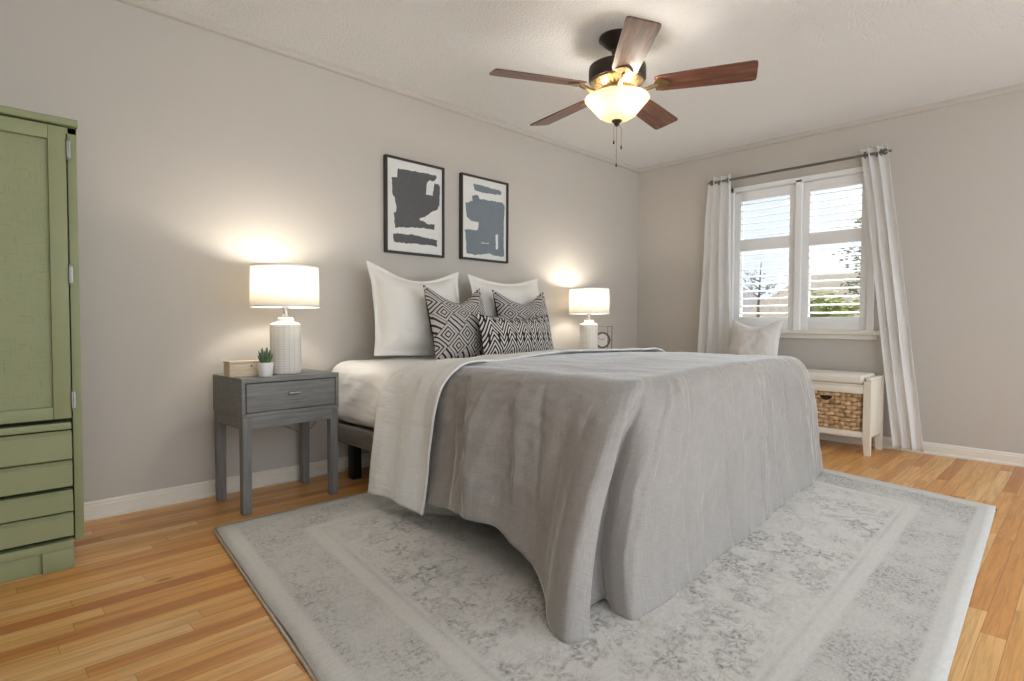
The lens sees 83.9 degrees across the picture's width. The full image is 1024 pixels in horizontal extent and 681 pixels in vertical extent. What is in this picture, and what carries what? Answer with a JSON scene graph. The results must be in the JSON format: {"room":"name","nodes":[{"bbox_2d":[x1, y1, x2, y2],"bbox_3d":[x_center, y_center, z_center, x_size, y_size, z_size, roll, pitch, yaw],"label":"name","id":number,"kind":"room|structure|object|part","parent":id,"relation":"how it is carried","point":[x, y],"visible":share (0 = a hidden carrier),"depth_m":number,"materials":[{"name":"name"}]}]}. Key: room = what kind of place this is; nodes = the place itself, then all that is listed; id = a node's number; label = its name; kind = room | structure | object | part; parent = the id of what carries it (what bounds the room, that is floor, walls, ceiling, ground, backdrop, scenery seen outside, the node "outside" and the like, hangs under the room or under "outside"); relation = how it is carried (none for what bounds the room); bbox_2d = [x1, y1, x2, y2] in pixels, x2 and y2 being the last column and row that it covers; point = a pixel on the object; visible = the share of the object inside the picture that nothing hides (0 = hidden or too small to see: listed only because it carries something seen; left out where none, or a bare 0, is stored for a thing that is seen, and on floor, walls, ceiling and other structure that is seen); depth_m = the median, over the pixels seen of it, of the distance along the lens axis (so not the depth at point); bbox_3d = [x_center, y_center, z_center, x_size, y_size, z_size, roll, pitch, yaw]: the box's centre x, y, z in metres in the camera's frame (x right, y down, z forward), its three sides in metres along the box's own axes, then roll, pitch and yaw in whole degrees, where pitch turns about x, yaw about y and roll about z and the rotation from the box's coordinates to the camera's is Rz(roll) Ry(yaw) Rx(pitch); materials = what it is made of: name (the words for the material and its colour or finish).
{"room":"bedroom","nodes":[
{"label":"bedroom","id":0,"kind":"room"},
{"bbox_2d":[0,0,638,501],"bbox_3d":[-0.835,-0.428,3.750,6.020,2.440,0.120,-2,3,-44],"label":"wall","id":1,"kind":"structure","parent":0,"point":[204,156],"depth_m":3.00,"materials":[{"name":"beige paint"}]},
{"bbox_2d":[84,452,371,520],"bbox_3d":[-0.800,0.752,3.726,5.750,0.082,0.022,-2,3,-44],"label":"baseboard","id":2,"kind":"structure","parent":1,"relation":"attached to","point":[97,509],"depth_m":2.90,"materials":[{"name":"beige paint"}]},
{"bbox_2d":[116,0,638,172],"bbox_3d":[-0.789,-1.627,3.647,5.750,0.038,0.030,-2,3,-44],"label":"trim","id":3,"kind":"structure","parent":1,"relation":"attached to","point":[147,5],"depth_m":3.40,"materials":[{"name":"beige paint"}]},
{"bbox_2d":[383,154,444,257],"bbox_3d":[-0.647,-0.883,3.810,0.470,0.621,0.031,-2,3,-44],"label":"framed print","id":4,"kind":"object","parent":1,"relation":"attached to","point":[413,191],"visible":1,"depth_m":3.79,"materials":[{"name":"grey paper"}]},
{"bbox_2d":[459,172,508,263],"bbox_3d":[-0.203,-0.899,4.242,0.466,0.614,0.031,-2,3,-44],"label":"framed print","id":5,"kind":"object","parent":1,"relation":"attached to","point":[483,202],"visible":1,"depth_m":4.23,"materials":[{"name":"grey"}]},
{"bbox_2d":[0,439,1023,680],"bbox_3d":[0.766,0.909,2.145,6.020,0.120,4.720,-2,3,-44],"label":"floor","id":6,"kind":"structure","parent":0,"point":[153,594],"depth_m":1.89,"materials":[{"name":"brown wood"}]},
{"bbox_2d":[0,105,84,582],"bbox_3d":[-2.160,0.020,1.940,1.048,1.648,0.613,-2,3,-44],"label":"armoire","id":7,"kind":"object","parent":6,"relation":"on","point":[42,489],"visible":1,"depth_m":2.03,"materials":[{"name":"green paint"}]},
{"bbox_3d":[-1.807,-0.236,1.925,0.401,0.983,0.008,-2,3,-44],"label":"panel","id":8,"kind":"part","parent":7,"relation":"part of","materials":[{"name":"green paint"}]},
{"bbox_3d":[-1.988,0.322,1.773,0.976,0.025,0.042,-2,3,-44],"label":"rail","id":9,"kind":"part","parent":7,"relation":"part of","materials":[{"name":"green paint"}]},
{"bbox_3d":[-1.802,-0.239,1.920,0.485,1.058,0.026,-2,3,-44],"label":"door","id":10,"kind":"part","parent":7,"relation":"part of","materials":[{"name":"green paint"}]},
{"bbox_3d":[-2.123,0.440,1.914,0.976,0.209,0.434,-2,3,-44],"label":"drawer","id":11,"kind":"part","parent":7,"relation":"part of","materials":[{"name":"green paint"}]},
{"bbox_3d":[-2.123,0.643,1.920,0.976,0.173,0.434,-2,3,-44],"label":"drawer","id":12,"kind":"part","parent":7,"relation":"part of","materials":[{"name":"green paint"}]},
{"bbox_3d":[-1.995,0.761,1.792,0.976,0.030,0.064,-2,3,-44],"label":"rail","id":13,"kind":"part","parent":7,"relation":"part of","materials":[{"name":"green paint"}]},
{"bbox_2d":[213,369,338,515],"bbox_3d":[-1.209,0.493,2.950,0.386,0.646,0.500,2,2,43],"label":"nightstand","id":14,"kind":"object","parent":6,"relation":"on","point":[247,403],"visible":0.99,"depth_m":2.83,"materials":[{"name":"grey wood"}]},
{"bbox_3d":[-1.486,0.586,2.902,0.044,0.462,0.044,2,2,43],"label":"leg","id":15,"kind":"part","parent":14,"relation":"part of","materials":[{"name":"grey wood"}]},
{"bbox_2d":[223,359,259,376],"bbox_3d":[-1.310,0.136,2.803,0.074,0.075,0.186,2,2,42],"label":"wooden block","id":16,"kind":"object","parent":14,"relation":"on","point":[239,368],"visible":0.73,"depth_m":2.75,"materials":[{"name":"brown wood"}]},
{"bbox_3d":[-1.310,0.104,2.802,0.074,0.010,0.186,2,2,42],"label":"lid","id":17,"kind":"part","parent":16,"relation":"part of","materials":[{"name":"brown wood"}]},
{"bbox_3d":[-1.259,0.593,2.691,0.044,0.462,0.044,2,2,43],"label":"leg","id":18,"kind":"part","parent":14,"relation":"part of","materials":[{"name":"grey wood"}]},
{"bbox_2d":[257,347,273,376],"bbox_3d":[-1.208,0.104,2.788,0.076,0.141,0.084,-2,3,-44],"label":"succulent pot","id":19,"kind":"object","parent":14,"relation":"on","point":[265,366],"visible":1,"depth_m":2.76,"materials":[{"name":"white ceramic"}]},
{"bbox_3d":[-1.206,0.141,2.786,0.074,0.068,0.074,-2,3,-44],"label":"pot","id":20,"kind":"part","parent":19,"relation":"part of","materials":[{"name":"white ceramic"}]},
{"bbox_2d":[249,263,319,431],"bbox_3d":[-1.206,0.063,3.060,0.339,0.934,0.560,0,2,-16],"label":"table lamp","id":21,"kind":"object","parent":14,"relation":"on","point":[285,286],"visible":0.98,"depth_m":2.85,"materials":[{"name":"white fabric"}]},
{"bbox_3d":[-1.173,-0.378,2.940,0.331,0.008,0.331,-2,3,-44],"label":"shade trim","id":22,"kind":"part","parent":21,"relation":"part of","materials":[{"name":"white fabric"}]},
{"bbox_3d":[-1.173,-0.176,2.946,0.339,0.008,0.339,-2,3,-44],"label":"shade trim","id":23,"kind":"part","parent":21,"relation":"part of","materials":[{"name":"white fabric"}]},
{"bbox_3d":[-1.173,-0.277,2.943,0.336,0.203,0.336,-2,3,-44],"label":"lamp shade","id":24,"kind":"part","parent":21,"relation":"part of","materials":[{"name":"white fabric"}]},
{"bbox_2d":[282,307,288,316],"bbox_3d":[-1.174,-0.162,2.947,0.034,0.090,0.034,-2,3,-44],"label":"socket","id":25,"kind":"object","parent":21,"relation":"attached to","point":[284,308],"depth_m":2.94,"materials":[{"name":"silver metal"}]},
{"bbox_3d":[-1.207,0.265,2.943,0.327,0.136,0.455,2,2,43],"label":"drawer","id":26,"kind":"part","parent":14,"relation":"part of","materials":[{"name":"grey wood"}]},
{"bbox_3d":[-1.179,0.576,3.231,0.044,0.462,0.044,2,2,43],"label":"leg","id":27,"kind":"part","parent":14,"relation":"part of","materials":[{"name":"grey wood"}]},
{"bbox_3d":[-0.952,0.584,3.020,0.044,0.462,0.044,2,2,43],"label":"leg","id":28,"kind":"part","parent":14,"relation":"part of","materials":[{"name":"grey wood"}]},
{"bbox_2d":[338,420,373,479],"bbox_3d":[0.294,0.649,3.366,1.930,0.318,1.980,-2,3,-44],"label":"frame","id":29,"kind":"object","parent":6,"relation":"on","point":[357,437],"visible":0.11,"depth_m":3.27,"materials":[{"name":"grey wood"}]},
{"bbox_3d":[-0.919,0.697,3.330,0.056,0.216,0.056,-2,3,-44],"label":"leg","id":30,"kind":"part","parent":29,"relation":"part of","materials":[{"name":"black paint"}]},
{"bbox_3d":[-0.386,0.561,2.700,0.030,0.103,1.980,-2,3,-44],"label":"rail","id":31,"kind":"part","parent":29,"relation":"part of","materials":[{"name":"grey wood"}]},
{"bbox_2d":[332,357,435,427],"bbox_3d":[0.289,0.308,3.352,1.961,0.374,2.050,-2,3,-44],"label":"mattress","id":32,"kind":"object","parent":29,"relation":"on","point":[361,382],"visible":0.06,"depth_m":3.15,"materials":[{"name":"white fabric"}]},
{"bbox_2d":[366,260,458,355],"bbox_3d":[-0.581,-0.188,3.589,0.711,0.597,0.239,-2,3,-44],"label":"euro sham","id":33,"kind":"object","parent":32,"relation":"on","point":[402,325],"visible":0.7,"depth_m":3.43,"materials":[{"name":"white fabric"}]},
{"bbox_2d":[423,285,484,359],"bbox_3d":[-0.326,-0.114,3.545,0.474,0.454,0.207,-2,3,-44],"label":"patterned cushion","id":34,"kind":"object","parent":32,"relation":"on","point":[455,330],"visible":0.9,"depth_m":3.42,"materials":[{"name":"black fabric"}]},
{"bbox_3d":[-0.337,-0.114,3.556,0.474,0.454,0.175,-2,3,-44],"label":"panel","id":35,"kind":"part","parent":34,"relation":"part of","materials":[{"name":"black"}]},
{"bbox_2d":[467,274,538,316],"bbox_3d":[-0.002,-0.190,4.155,0.754,0.570,0.242,-2,3,-44],"label":"euro sham","id":36,"kind":"object","parent":32,"relation":"on","point":[524,292],"visible":0.34,"depth_m":4.06,"materials":[{"name":"white fabric"}]},
{"bbox_3d":[-0.019,-0.191,4.172,0.188,0.570,0.749,2,3,43],"label":"panel","id":37,"kind":"part","parent":36,"relation":"part of","materials":[{"name":"white fabric"}]},
{"bbox_2d":[476,314,553,354],"bbox_3d":[0.042,-0.031,3.685,0.682,0.282,0.165,-2,3,-44],"label":"lumbar cushion","id":38,"kind":"object","parent":32,"relation":"on","point":[498,335],"visible":0.91,"depth_m":3.57,"materials":[{"name":"black fabric"}]},
{"bbox_2d":[492,290,549,325],"bbox_3d":[0.089,-0.125,3.970,0.488,0.453,0.209,-2,3,-44],"label":"patterned cushion","id":39,"kind":"object","parent":32,"relation":"on","point":[506,308],"visible":0.45,"depth_m":3.87,"materials":[{"name":"black fabric"}]},
{"bbox_2d":[368,348,822,643],"bbox_3d":[0.558,0.434,2.973,2.618,0.752,1.597,-2,3,-44],"label":"duvet","id":40,"kind":"object","parent":32,"relation":"on","point":[620,476],"visible":1,"depth_m":2.13,"materials":[{"name":"grey fabric"}]},
{"bbox_2d":[213,468,996,680],"bbox_3d":[0.663,0.817,2.684,3.717,0.030,2.501,-2,3,-44],"label":"area rug","id":41,"kind":"object","parent":6,"relation":"on","point":[853,578],"visible":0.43,"depth_m":1.84,"materials":[{"name":"grey carpet"}]},
{"bbox_2d":[807,369,883,455],"bbox_3d":[2.209,0.504,4.415,0.349,0.556,1.075,-2,3,-44],"label":"storage bench","id":42,"kind":"object","parent":6,"relation":"on","point":[868,384],"visible":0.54,"depth_m":4.04,"materials":[{"name":"beige paint"}]},
{"bbox_2d":[728,319,783,355],"bbox_3d":[1.978,0.019,4.658,0.188,0.394,0.420,-2,3,-44],"label":"throw pillow","id":43,"kind":"object","parent":42,"relation":"on","point":[745,340],"visible":0.71,"depth_m":4.59,"materials":[{"name":"white fabric"}]},
{"bbox_3d":[2.098,0.335,4.300,0.022,0.050,0.983,-2,3,-44],"label":"rail","id":44,"kind":"part","parent":42,"relation":"part of","materials":[{"name":"beige paint"}]},
{"bbox_2d":[814,390,862,431],"bbox_3d":[2.369,0.497,4.219,0.290,0.270,0.471,-2,3,-44],"label":"wicker basket","id":45,"kind":"object","parent":42,"relation":"on","point":[837,410],"visible":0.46,"depth_m":4.06,"materials":[{"name":"brown wicker"}]},
{"bbox_2d":[819,427,861,437],"bbox_3d":[2.210,0.642,4.421,0.337,0.040,0.983,-2,3,-44],"label":"shelf","id":46,"kind":"object","parent":42,"relation":"attached to","point":[827,430],"depth_m":4.05,"materials":[{"name":"beige paint"}]},
{"bbox_2d":[807,369,875,383],"bbox_3d":[2.208,0.259,4.405,0.343,0.065,0.979,-2,3,-44],"label":"seat cushion","id":47,"kind":"object","parent":42,"relation":"on","point":[817,376],"depth_m":4.09,"materials":[{"name":"white fabric"}]},
{"bbox_3d":[2.461,0.541,3.942,0.040,0.515,0.045,-2,3,-44],"label":"leg","id":48,"kind":"part","parent":42,"relation":"part of","materials":[{"name":"beige paint"}]},
{"bbox_3d":[2.575,0.268,4.036,0.345,0.024,0.030,-2,3,-44],"label":"arm rail","id":49,"kind":"part","parent":42,"relation":"part of","materials":[{"name":"beige paint"}]},
{"bbox_3d":[2.575,0.478,4.042,0.263,0.396,0.016,-2,3,-44],"label":"panel","id":50,"kind":"part","parent":42,"relation":"part of","materials":[{"name":"beige paint"}]},
{"bbox_3d":[2.679,0.535,4.155,0.040,0.515,0.045,-2,3,-44],"label":"leg","id":51,"kind":"part","parent":42,"relation":"part of","materials":[{"name":"beige paint"}]},
{"bbox_3d":[0.694,0.440,4.842,0.500,0.646,0.386,-2,3,-44],"label":"nightstand","id":52,"kind":"object","parent":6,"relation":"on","visible":0},
{"bbox_2d":[569,287,608,349],"bbox_3d":[0.644,-0.167,4.769,0.339,0.570,0.339,-2,3,-44],"label":"table lamp","id":53,"kind":"object","parent":52,"relation":"on","point":[586,300],"visible":0.94,"depth_m":4.65,"materials":[{"name":"beige fabric"}]},
{"bbox_3d":[0.645,-0.328,4.764,0.336,0.203,0.336,-2,3,-44],"label":"lamp shade","id":54,"kind":"part","parent":53,"relation":"part of","materials":[{"name":"white fabric"}]},
{"bbox_3d":[0.645,-0.430,4.760,0.331,0.008,0.331,-2,3,-44],"label":"shade trim","id":55,"kind":"part","parent":53,"relation":"part of","materials":[{"name":"white fabric"}]},
{"bbox_3d":[0.644,-0.227,4.767,0.339,0.008,0.339,-2,3,-44],"label":"shade trim","id":56,"kind":"part","parent":53,"relation":"part of","materials":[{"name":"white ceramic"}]},
{"bbox_2d":[598,326,611,348],"bbox_3d":[0.771,-0.005,4.915,0.183,0.237,0.060,0,2,-12],"label":"clock","id":57,"kind":"object","parent":52,"relation":"on","point":[603,338],"visible":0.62,"depth_m":4.90,"materials":[{"name":"grey metal"}]},
{"bbox_2d":[149,0,1023,167],"bbox_3d":[0.775,-1.649,2.063,6.020,0.120,4.720,-2,3,-44],"label":"ceiling","id":58,"kind":"structure","parent":0,"point":[822,63],"depth_m":3.19,"materials":[{"name":"white paint"}]},
{"bbox_2d":[489,16,757,166],"bbox_3d":[0.567,-1.280,3.094,1.340,0.685,1.344,-2,3,-44],"label":"ceiling fan","id":59,"kind":"object","parent":58,"relation":"hanging from","point":[616,96],"visible":1,"depth_m":2.94,"materials":[{"name":"brown wood"}]},
{"bbox_3d":[0.136,-1.351,2.929,0.495,0.007,0.154,0,15,-17],"label":"blade","id":60,"kind":"part","parent":59,"relation":"part of","materials":[{"name":"brown wood"}]},
{"bbox_3d":[0.309,-1.366,3.426,0.154,0.007,0.495,-17,11,-33],"label":"blade","id":61,"kind":"part","parent":59,"relation":"part of","materials":[{"name":"brown wood"}]},
{"bbox_3d":[0.564,-1.242,3.062,0.344,0.120,0.344,-2,3,-44],"label":"lamp shade","id":62,"kind":"part","parent":59,"relation":"part of","materials":[{"name":"white glass"}]},
{"bbox_3d":[0.555,-1.339,2.611,0.154,0.007,0.495,13,2,1],"label":"blade","id":63,"kind":"part","parent":59,"relation":"part of","materials":[{"name":"brown wood"}]},
{"bbox_3d":[0.835,-1.364,3.415,0.154,0.007,0.495,-15,-8,37],"label":"blade","id":64,"kind":"part","parent":59,"relation":"part of","materials":[{"name":"brown wood"}]},
{"bbox_3d":[0.987,-1.347,2.911,0.495,0.007,0.154,1,-11,19],"label":"blade","id":65,"kind":"part","parent":59,"relation":"part of","materials":[{"name":"brown wood"}]},
{"bbox_2d":[637,90,1023,453],"bbox_3d":[2.914,-0.426,4.109,0.150,2.440,4.600,-2,3,-44],"label":"wall","id":66,"kind":"structure","parent":0,"point":[957,171],"depth_m":3.97,"materials":[{"name":"beige paint"}]},
{"bbox_2d":[708,149,891,184],"bbox_3d":[2.248,-1.363,4.572,0.120,0.075,1.386,-2,3,-44],"label":"curtain rod","id":67,"kind":"object","parent":66,"relation":"attached to","point":[885,151],"visible":0.91,"depth_m":4.45,"materials":[{"name":"grey metal"}]},
{"bbox_2d":[697,174,730,353],"bbox_3d":[1.784,-0.348,5.010,0.063,2.171,0.353,-2,3,-44],"label":"curtain","id":68,"kind":"object","parent":67,"relation":"hanging from","point":[714,334],"visible":0.69,"depth_m":5.00,"materials":[{"name":"white fabric"}]},
{"bbox_2d":[860,145,923,451],"bbox_3d":[2.707,-0.315,4.064,0.055,2.171,0.436,-1,2,-42],"label":"curtain","id":69,"kind":"object","parent":67,"relation":"hanging from","point":[899,371],"visible":1,"depth_m":4.07,"materials":[{"name":"white fabric"}]},
{"bbox_2d":[731,166,879,339],"bbox_3d":[2.337,-0.668,4.655,0.185,1.295,1.200,-2,3,-44],"label":"window","id":70,"kind":"structure","parent":66,"relation":"in","point":[869,334],"depth_m":4.59,"materials":[{"name":"white paint"}]},
{"bbox_3d":[2.202,-0.694,4.886,0.025,1.220,0.510,-2,3,-44],"label":"sash","id":71,"kind":"part","parent":70,"relation":"part of","materials":[{"name":"white paint"}]},
{"bbox_2d":[734,184,795,329],"bbox_3d":[2.140,-0.684,4.825,0.063,1.181,0.507,-2,3,-44],"label":"plantation shutter","id":72,"kind":"object","parent":70,"relation":"attached to","point":[788,241],"visible":0.88,"depth_m":4.81,"materials":[{"name":"white paint"}]},
{"bbox_3d":[2.331,-0.054,4.671,0.175,0.067,1.200,-2,3,-44],"label":"sill","id":73,"kind":"part","parent":70,"relation":"part of","materials":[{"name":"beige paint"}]},
{"bbox_3d":[2.579,-0.680,4.500,0.025,1.220,0.470,-2,3,-44],"label":"sash","id":74,"kind":"part","parent":70,"relation":"part of","materials":[{"name":"white paint"}]},
{"bbox_2d":[801,173,868,330],"bbox_3d":[2.517,-0.671,4.440,0.063,1.181,0.467,-2,3,-44],"label":"plantation shutter","id":75,"kind":"object","parent":70,"relation":"attached to","point":[857,234],"visible":0.85,"depth_m":4.43,"materials":[{"name":"white paint"}]},
{"bbox_2d":[639,83,1023,172],"bbox_3d":[2.858,-1.624,4.003,0.030,0.038,4.588,-2,3,-44],"label":"trim","id":76,"kind":"structure","parent":66,"relation":"attached to","point":[1018,87],"depth_m":4.29,"materials":[{"name":"beige paint"}]},
{"bbox_2d":[819,432,1023,466],"bbox_3d":[2.853,0.754,4.082,0.022,0.082,4.586,-2,3,-44],"label":"baseboard","id":77,"kind":"structure","parent":66,"relation":"attached to","point":[961,452],"depth_m":3.90,"materials":[{"name":"beige paint"}]},
{"label":"outside","id":78,"kind":"structure","parent":0,"visible":0},
{"bbox_3d":[28.369,2.759,42.747,89.600,0.200,105.000,-2,3,-44],"label":"ground","id":79,"kind":"structure","parent":78,"visible":0},
{"bbox_2d":[742,287,764,312],"bbox_3d":[7.522,0.038,27.590,7.200,6.050,10.150,-2,3,-44],"label":"house","id":80,"kind":"structure","parent":79,"relation":"on","point":[745,294],"depth_m":24.56,"materials":[{"name":"white"}]},
{"bbox_2d":[743,260,785,316],"bbox_3d":[7.323,0.498,17.082,1.702,5.802,1.739,-2,3,-44],"label":"tree","id":81,"kind":"object","parent":79,"relation":"on","point":[751,278],"visible":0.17,"depth_m":17.10,"materials":[{"name":"green plant"}]},
{"bbox_2d":[742,273,859,316],"bbox_3d":[15.427,0.326,19.486,7.200,6.050,12.600,-2,3,-44],"label":"house","id":82,"kind":"structure","parent":79,"relation":"on","point":[828,284],"depth_m":21.43,"materials":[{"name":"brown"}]},
{"bbox_2d":[810,290,859,316],"bbox_3d":[7.212,1.145,13.366,2.225,4.747,2.090,1,2,29],"label":"tree","id":83,"kind":"object","parent":79,"relation":"on","point":[817,300],"visible":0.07,"depth_m":13.08,"materials":[{"name":"green plant"}]},
{"bbox_2d":[817,299,859,316],"bbox_3d":[8.833,1.150,15.522,1.763,4.612,2.095,-1,2,-38],"label":"tree","id":84,"kind":"object","parent":79,"relation":"on","point":[848,307],"visible":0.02,"depth_m":15.26,"materials":[{"name":"green plant"}]},
{"bbox_2d":[832,213,861,316],"bbox_3d":[10.775,-0.186,17.227,2.226,7.187,2.039,2,2,37],"label":"tree","id":85,"kind":"object","parent":79,"relation":"on","point":[860,222],"visible":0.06,"depth_m":17.13,"materials":[{"name":"green plant"}]}
]}

